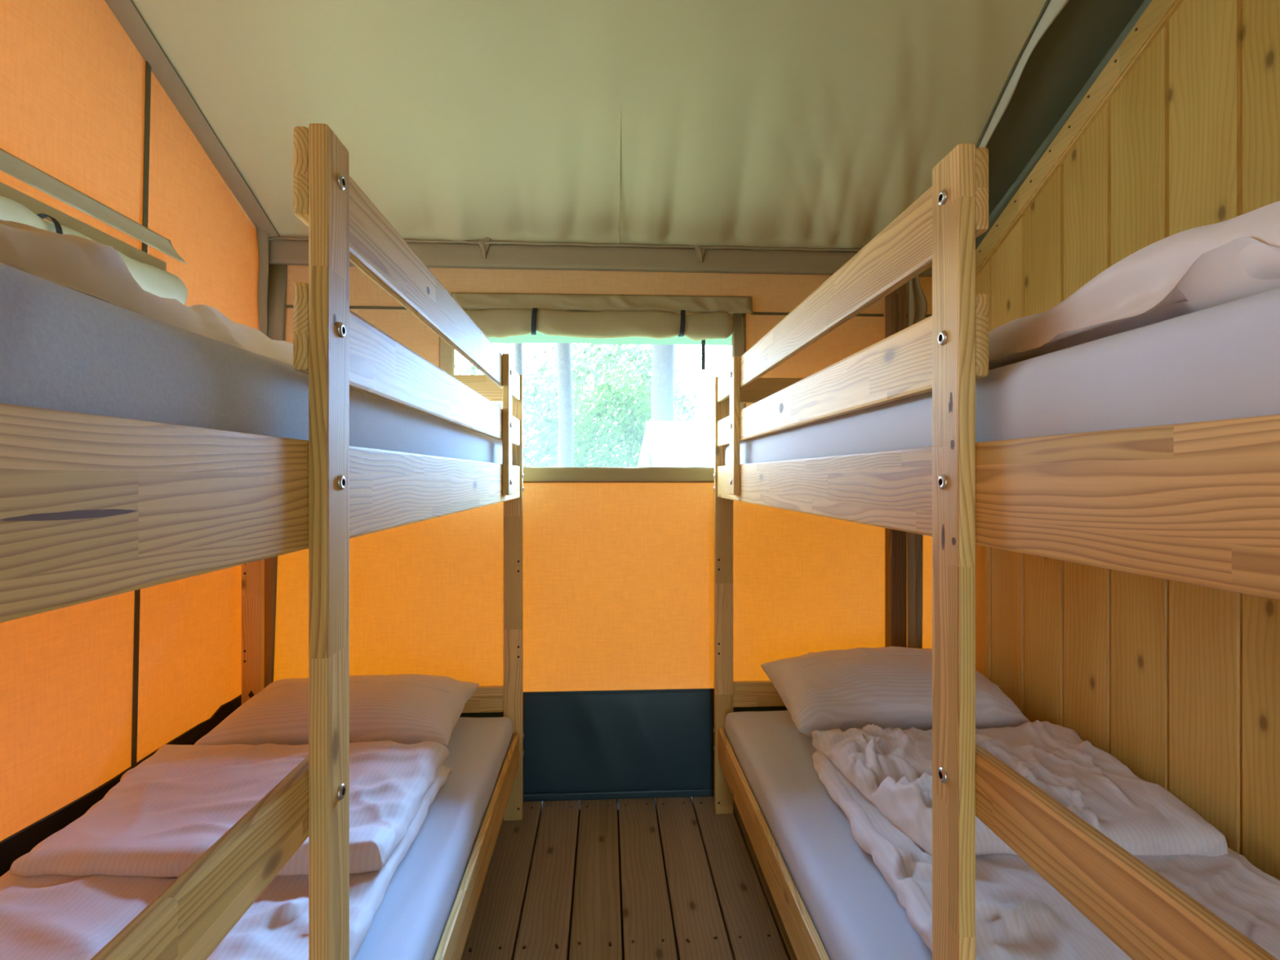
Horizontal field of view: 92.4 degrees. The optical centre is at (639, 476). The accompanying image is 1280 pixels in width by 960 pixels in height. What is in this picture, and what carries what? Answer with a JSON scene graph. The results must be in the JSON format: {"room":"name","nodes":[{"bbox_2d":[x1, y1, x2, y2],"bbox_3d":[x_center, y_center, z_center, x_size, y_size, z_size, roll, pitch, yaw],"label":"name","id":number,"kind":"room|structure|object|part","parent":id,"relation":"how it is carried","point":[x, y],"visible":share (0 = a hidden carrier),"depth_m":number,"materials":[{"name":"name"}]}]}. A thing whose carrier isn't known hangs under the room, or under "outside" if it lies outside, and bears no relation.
{"room":"dormitory","nodes":[
{"label":"dormitory","id":0,"kind":"room"},
{"bbox_2d":[0,0,268,876],"bbox_3d":[-1.390,-0.607,0.631,0.080,3.828,3.614,0,0,-3],"label":"wall","id":1,"kind":"structure","parent":0,"point":[91,691],"depth_m":1.69,"materials":[{"name":"orange fabric"}]},
{"bbox_2d":[0,148,189,271],"bbox_3d":[-1.404,-0.391,1.140,0.089,0.676,1.532,0,0,-3],"label":"window","id":2,"kind":"structure","parent":1,"relation":"in","point":[11,165],"depth_m":1.55,"materials":[{"name":"white"}]},
{"bbox_2d":[0,195,187,304],"bbox_3d":[-1.374,-0.544,1.151,0.078,0.137,1.490,0,0,-3],"label":"window blind","id":3,"kind":"object","parent":2,"relation":"attached to","point":[155,281],"visible":0.38,"depth_m":1.66,"materials":[{"name":"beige fabric"}]},
{"bbox_2d":[149,198,732,345],"bbox_3d":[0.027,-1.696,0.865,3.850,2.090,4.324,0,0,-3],"label":"window blind","id":4,"kind":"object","parent":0,"point":[540,337],"depth_m":3.02,"materials":[{"name":"fabric"}]},
{"bbox_2d":[264,236,932,801],"bbox_3d":[0.036,0.173,2.506,3.150,2.268,0.034,0,0,-3],"label":"wall","id":5,"kind":"structure","parent":0,"point":[619,577],"depth_m":2.50,"materials":[{"name":"orange fabric"}]},
{"bbox_3d":[0.037,-0.940,2.498,3.050,0.014,0.011,0,0,-3],"label":"eave cord","id":6,"kind":"part","parent":5,"relation":"part of","materials":[{"name":"fabric"}]},
{"bbox_2d":[439,292,752,482],"bbox_3d":[-0.172,-0.360,2.498,1.272,0.770,0.060,0,0,-3],"label":"window","id":7,"kind":"structure","parent":5,"relation":"in","point":[739,306],"depth_m":2.49,"materials":[{"name":"fabric"}]},
{"bbox_2d":[463,307,733,340],"bbox_3d":[-0.207,-0.614,2.473,1.180,0.123,0.071,0,0,-3],"label":"window blind","id":8,"kind":"object","parent":7,"relation":"attached to","point":[498,323],"visible":0.88,"depth_m":2.45,"materials":[{"name":"fabric"}]},
{"bbox_2d":[701,339,705,369],"bbox_3d":[0.265,-0.534,2.560,0.016,0.178,0.002,0,0,-3],"label":"strap","id":9,"kind":"object","parent":7,"relation":"hanging from","point":[703,341],"visible":0.64,"depth_m":2.56,"materials":[{"name":"black fabric"}]},
{"bbox_2d":[104,0,1144,248],"bbox_3d":[0.133,-1.748,0.736,3.088,1.633,3.677,0,0,-3],"label":"ceiling","id":10,"kind":"structure","parent":0,"point":[760,123],"depth_m":1.95,"materials":[{"name":"fabric"}]},
{"bbox_3d":[1.240,-1.757,0.804,0.835,1.614,3.660,0,0,-3],"label":"roof panel","id":11,"kind":"part","parent":10,"relation":"part of","materials":[{"name":"grey fabric"}]},
{"bbox_2d":[460,795,797,959],"bbox_3d":[0.077,1.327,0.687,3.470,0.080,3.764,0,0,-3],"label":"floor","id":12,"kind":"structure","parent":0,"point":[651,878],"depth_m":1.94,"materials":[{"name":"brown wood"}]},
{"bbox_2d":[0,123,524,959],"bbox_3d":[-0.898,0.459,1.277,1.050,1.695,2.114,0,0,-3],"label":"bunk bed","id":13,"kind":"object","parent":12,"relation":"on","point":[93,507],"visible":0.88,"depth_m":0.67,"materials":[{"name":"brown wood"}]},
{"bbox_3d":[-0.364,0.359,0.506,0.019,0.077,0.454,0,0,-3],"label":"grab rail","id":14,"kind":"part","parent":13,"relation":"part of","materials":[{"name":"brown wood"}]},
{"bbox_3d":[-1.446,0.459,2.290,0.069,1.695,0.031,0,0,-3],"label":"corner post","id":15,"kind":"part","parent":13,"relation":"part of","materials":[{"name":"brown wood"}]},
{"bbox_2d":[0,262,512,465],"bbox_3d":[-0.899,-0.062,1.277,0.949,0.160,2.026,0,0,-3],"label":"mattress","id":16,"kind":"object","parent":13,"relation":"on","point":[62,348],"visible":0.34,"depth_m":0.48,"materials":[{"name":"white fabric"}]},
{"bbox_2d":[0,219,293,364],"bbox_3d":[-0.866,-0.138,0.926,0.956,0.140,1.318,0,0,-3],"label":"duvet","id":17,"kind":"object","parent":16,"relation":"on","point":[91,268],"visible":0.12,"depth_m":0.52,"materials":[{"name":"white fabric"}]},
{"bbox_3d":[-0.408,0.020,1.304,0.019,0.120,2.054,0,0,-3],"label":"rail","id":18,"kind":"part","parent":13,"relation":"part of","materials":[{"name":"brown wood"}]},
{"bbox_3d":[-0.355,0.459,0.702,0.021,1.695,0.061,0,0,-3],"label":"guard post","id":19,"kind":"part","parent":13,"relation":"part of","materials":[{"name":"brown wood"}]},
{"bbox_3d":[-0.419,-0.166,1.501,0.018,0.099,1.660,0,0,-3],"label":"guard rail","id":20,"kind":"part","parent":13,"relation":"part of","materials":[{"name":"brown wood"}]},
{"bbox_3d":[-0.418,-0.337,1.501,0.018,0.099,1.660,0,0,-3],"label":"guard rail","id":21,"kind":"part","parent":13,"relation":"part of","materials":[{"name":"brown wood"}]},
{"bbox_2d":[353,716,512,959],"bbox_3d":[-0.899,0.959,1.277,0.949,0.142,2.026,0,0,-3],"label":"mattress","id":22,"kind":"object","parent":13,"relation":"on","point":[411,920],"visible":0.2,"depth_m":1.48,"materials":[{"name":"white fabric"}]},
{"bbox_2d":[0,740,452,959],"bbox_3d":[-0.949,0.824,1.081,0.893,0.106,1.606,0,0,-3],"label":"duvet","id":23,"kind":"object","parent":22,"relation":"on","point":[66,898],"visible":0.8,"depth_m":1.30,"materials":[{"name":"white fabric"}]},
{"bbox_2d":[193,674,479,746],"bbox_3d":[-0.981,0.788,2.076,0.786,0.172,0.436,0,0,-3],"label":"pillow","id":24,"kind":"object","parent":22,"relation":"on","point":[402,708],"visible":0.73,"depth_m":1.95,"materials":[{"name":"white fabric"}]},
{"bbox_3d":[-0.410,1.033,1.304,0.019,0.123,2.054,0,0,-3],"label":"rail","id":25,"kind":"part","parent":13,"relation":"part of","materials":[{"name":"brown wood"}]},
{"bbox_3d":[-0.484,0.459,2.343,0.071,1.695,0.031,0,0,-3],"label":"corner post","id":26,"kind":"part","parent":13,"relation":"part of","materials":[{"name":"brown wood"}]},
{"bbox_2d":[884,282,906,647],"bbox_3d":[1.052,0.189,2.521,0.065,2.235,0.060,0,0,-3],"label":"wooden post","id":27,"kind":"object","parent":12,"relation":"on","point":[895,303],"visible":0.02,"depth_m":2.49,"materials":[{"name":"brown wood"}]},
{"bbox_2d":[906,275,927,648],"bbox_3d":[1.127,0.197,2.494,0.074,2.180,0.028,0,0,-3],"label":"tent pole","id":28,"kind":"object","parent":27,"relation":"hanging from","point":[917,301],"visible":0.29,"depth_m":2.49,"materials":[{"name":"brown wood"}]},
{"bbox_2d":[713,143,1279,959],"bbox_3d":[0.855,0.459,1.374,1.050,1.695,2.114,0,0,-3],"label":"bunk bed","id":29,"kind":"object","parent":12,"relation":"on","point":[1193,503],"visible":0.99,"depth_m":0.71,"materials":[{"name":"brown wood"}]},
{"bbox_3d":[0.326,0.459,2.388,0.071,1.695,0.031,0,0,-3],"label":"corner post","id":30,"kind":"part","parent":29,"relation":"part of","materials":[{"name":"brown wood"}]},
{"bbox_3d":[0.367,1.033,1.347,0.019,0.123,2.054,0,0,-3],"label":"rail","id":31,"kind":"part","parent":29,"relation":"part of","materials":[{"name":"brown wood"}]},
{"bbox_2d":[724,710,932,959],"bbox_3d":[0.856,0.959,1.375,0.949,0.142,2.026,0,0,-3],"label":"mattress","id":32,"kind":"object","parent":29,"relation":"on","point":[855,913],"visible":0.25,"depth_m":1.49,"materials":[{"name":"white fabric"}]},
{"bbox_2d":[760,646,1030,737],"bbox_3d":[0.865,0.743,2.171,0.784,0.236,0.448,0,0,-3],"label":"pillow","id":33,"kind":"object","parent":32,"relation":"on","point":[887,686],"visible":0.73,"depth_m":2.01,"materials":[{"name":"white fabric"}]},
{"bbox_2d":[811,720,1279,959],"bbox_3d":[0.942,0.797,1.160,0.919,0.167,1.561,0,0,-3],"label":"duvet","id":34,"kind":"object","parent":32,"relation":"on","point":[881,779],"visible":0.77,"depth_m":1.36,"materials":[{"name":"white fabric"}]},
{"bbox_3d":[0.354,-0.166,1.544,0.018,0.099,1.660,0,0,-3],"label":"guard rail","id":35,"kind":"part","parent":29,"relation":"part of","materials":[{"name":"brown wood"}]},
{"bbox_3d":[0.354,-0.337,1.544,0.018,0.099,1.660,0,0,-3],"label":"guard rail","id":36,"kind":"part","parent":29,"relation":"part of","materials":[{"name":"brown wood"}]},
{"bbox_3d":[0.379,0.459,0.743,0.021,1.695,0.061,0,0,-3],"label":"guard post","id":37,"kind":"part","parent":29,"relation":"part of","materials":[{"name":"brown wood"}]},
{"bbox_3d":[0.365,0.020,1.347,0.019,0.120,2.054,0,0,-3],"label":"rail","id":38,"kind":"part","parent":29,"relation":"part of","materials":[{"name":"brown wood"}]},
{"bbox_2d":[724,287,1279,465],"bbox_3d":[0.856,-0.062,1.375,0.949,0.160,2.026,0,0,-3],"label":"mattress","id":39,"kind":"object","parent":29,"relation":"on","point":[1220,362],"visible":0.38,"depth_m":0.56,"materials":[{"name":"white fabric"}]},
{"bbox_2d":[988,200,1279,369],"bbox_3d":[0.878,-0.195,1.092,0.892,0.102,1.465,0,0,-3],"label":"duvet","id":40,"kind":"object","parent":39,"relation":"on","point":[1197,268],"visible":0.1,"depth_m":0.58,"materials":[{"name":"white fabric"}]},
{"bbox_3d":[0.410,0.359,0.548,0.019,0.077,0.454,0,0,-3],"label":"grab rail","id":41,"kind":"part","parent":29,"relation":"part of","materials":[{"name":"brown wood"}]},
{"bbox_2d":[975,0,1279,879],"bbox_3d":[1.583,-0.713,0.744,0.256,4.040,3.838,0,0,-3],"label":"wall","id":42,"kind":"structure","parent":0,"point":[1179,682],"depth_m":1.66,"materials":[{"name":"brown wood"}]},
{"bbox_2d":[975,0,1183,278],"bbox_3d":[1.458,-1.668,0.789,0.050,1.836,3.614,0,0,-3],"label":"trim","id":43,"kind":"structure","parent":42,"relation":"attached to","point":[1157,14],"depth_m":1.91,"materials":[{"name":"beige wood"}]},
{"label":"outside","id":44,"kind":"structure","parent":0,"visible":0},
{"label":"ground","id":45,"kind":"structure","parent":44,"visible":0},
{"bbox_2d":[514,342,522,374],"bbox_3d":[-2.763,-6.698,14.053,1.037,16.694,1.056,0,0,-3],"label":"tree","id":46,"kind":"object","parent":45,"relation":"on","point":[517,346],"visible":0.03,"depth_m":14.00,"materials":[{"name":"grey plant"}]},
{"bbox_2d":[454,342,588,466],"bbox_3d":[-4.228,-1.280,18.785,5.381,5.860,3.695,0,0,-3],"label":"shrub","id":47,"kind":"object","parent":45,"relation":"on","point":[545,448],"visible":0.16,"depth_m":18.42,"materials":[{"name":"green plant"}]},
{"bbox_2d":[555,342,573,466],"bbox_3d":[-1.388,-6.699,10.960,1.080,16.697,1.106,0,0,-3],"label":"tree","id":48,"kind":"object","parent":45,"relation":"on","point":[566,413],"visible":0.21,"depth_m":10.83,"materials":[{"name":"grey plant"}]},
{"bbox_2d":[524,342,697,466],"bbox_3d":[-1.119,-2.010,22.954,7.020,7.300,5.014,0,0,-3],"label":"tree","id":49,"kind":"object","parent":45,"relation":"on","point":[610,357],"visible":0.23,"depth_m":22.32,"materials":[{"name":"green plant"}]},
{"bbox_2d":[554,364,679,466],"bbox_3d":[-0.422,-0.453,13.662,2.955,4.190,2.144,0,0,-3],"label":"shrub","id":50,"kind":"object","parent":45,"relation":"on","point":[625,424],"visible":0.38,"depth_m":13.15,"materials":[{"name":"green plant"}]},
{"bbox_3d":[-0.453,0.269,13.594,1.103,2.747,0.962,0,0,-3],"label":"stem","id":51,"kind":"part","parent":50,"relation":"part of","materials":[{"name":"plant"}]},
{"bbox_2d":[651,344,674,421],"bbox_3d":[0.277,-7.379,10.036,1.025,18.066,1.055,0,0,35],"label":"tree","id":52,"kind":"object","parent":45,"relation":"on","point":[663,355],"visible":0.16,"depth_m":9.88,"materials":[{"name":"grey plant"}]},
{"bbox_2d":[637,421,714,466],"bbox_3d":[1.484,0.452,8.095,3.340,2.350,2.800,0,0,-3],"label":"tent","id":53,"kind":"object","parent":45,"relation":"on","point":[664,443],"visible":0.1,"depth_m":7.73,"materials":[{"name":"white fabric"}]}
]}

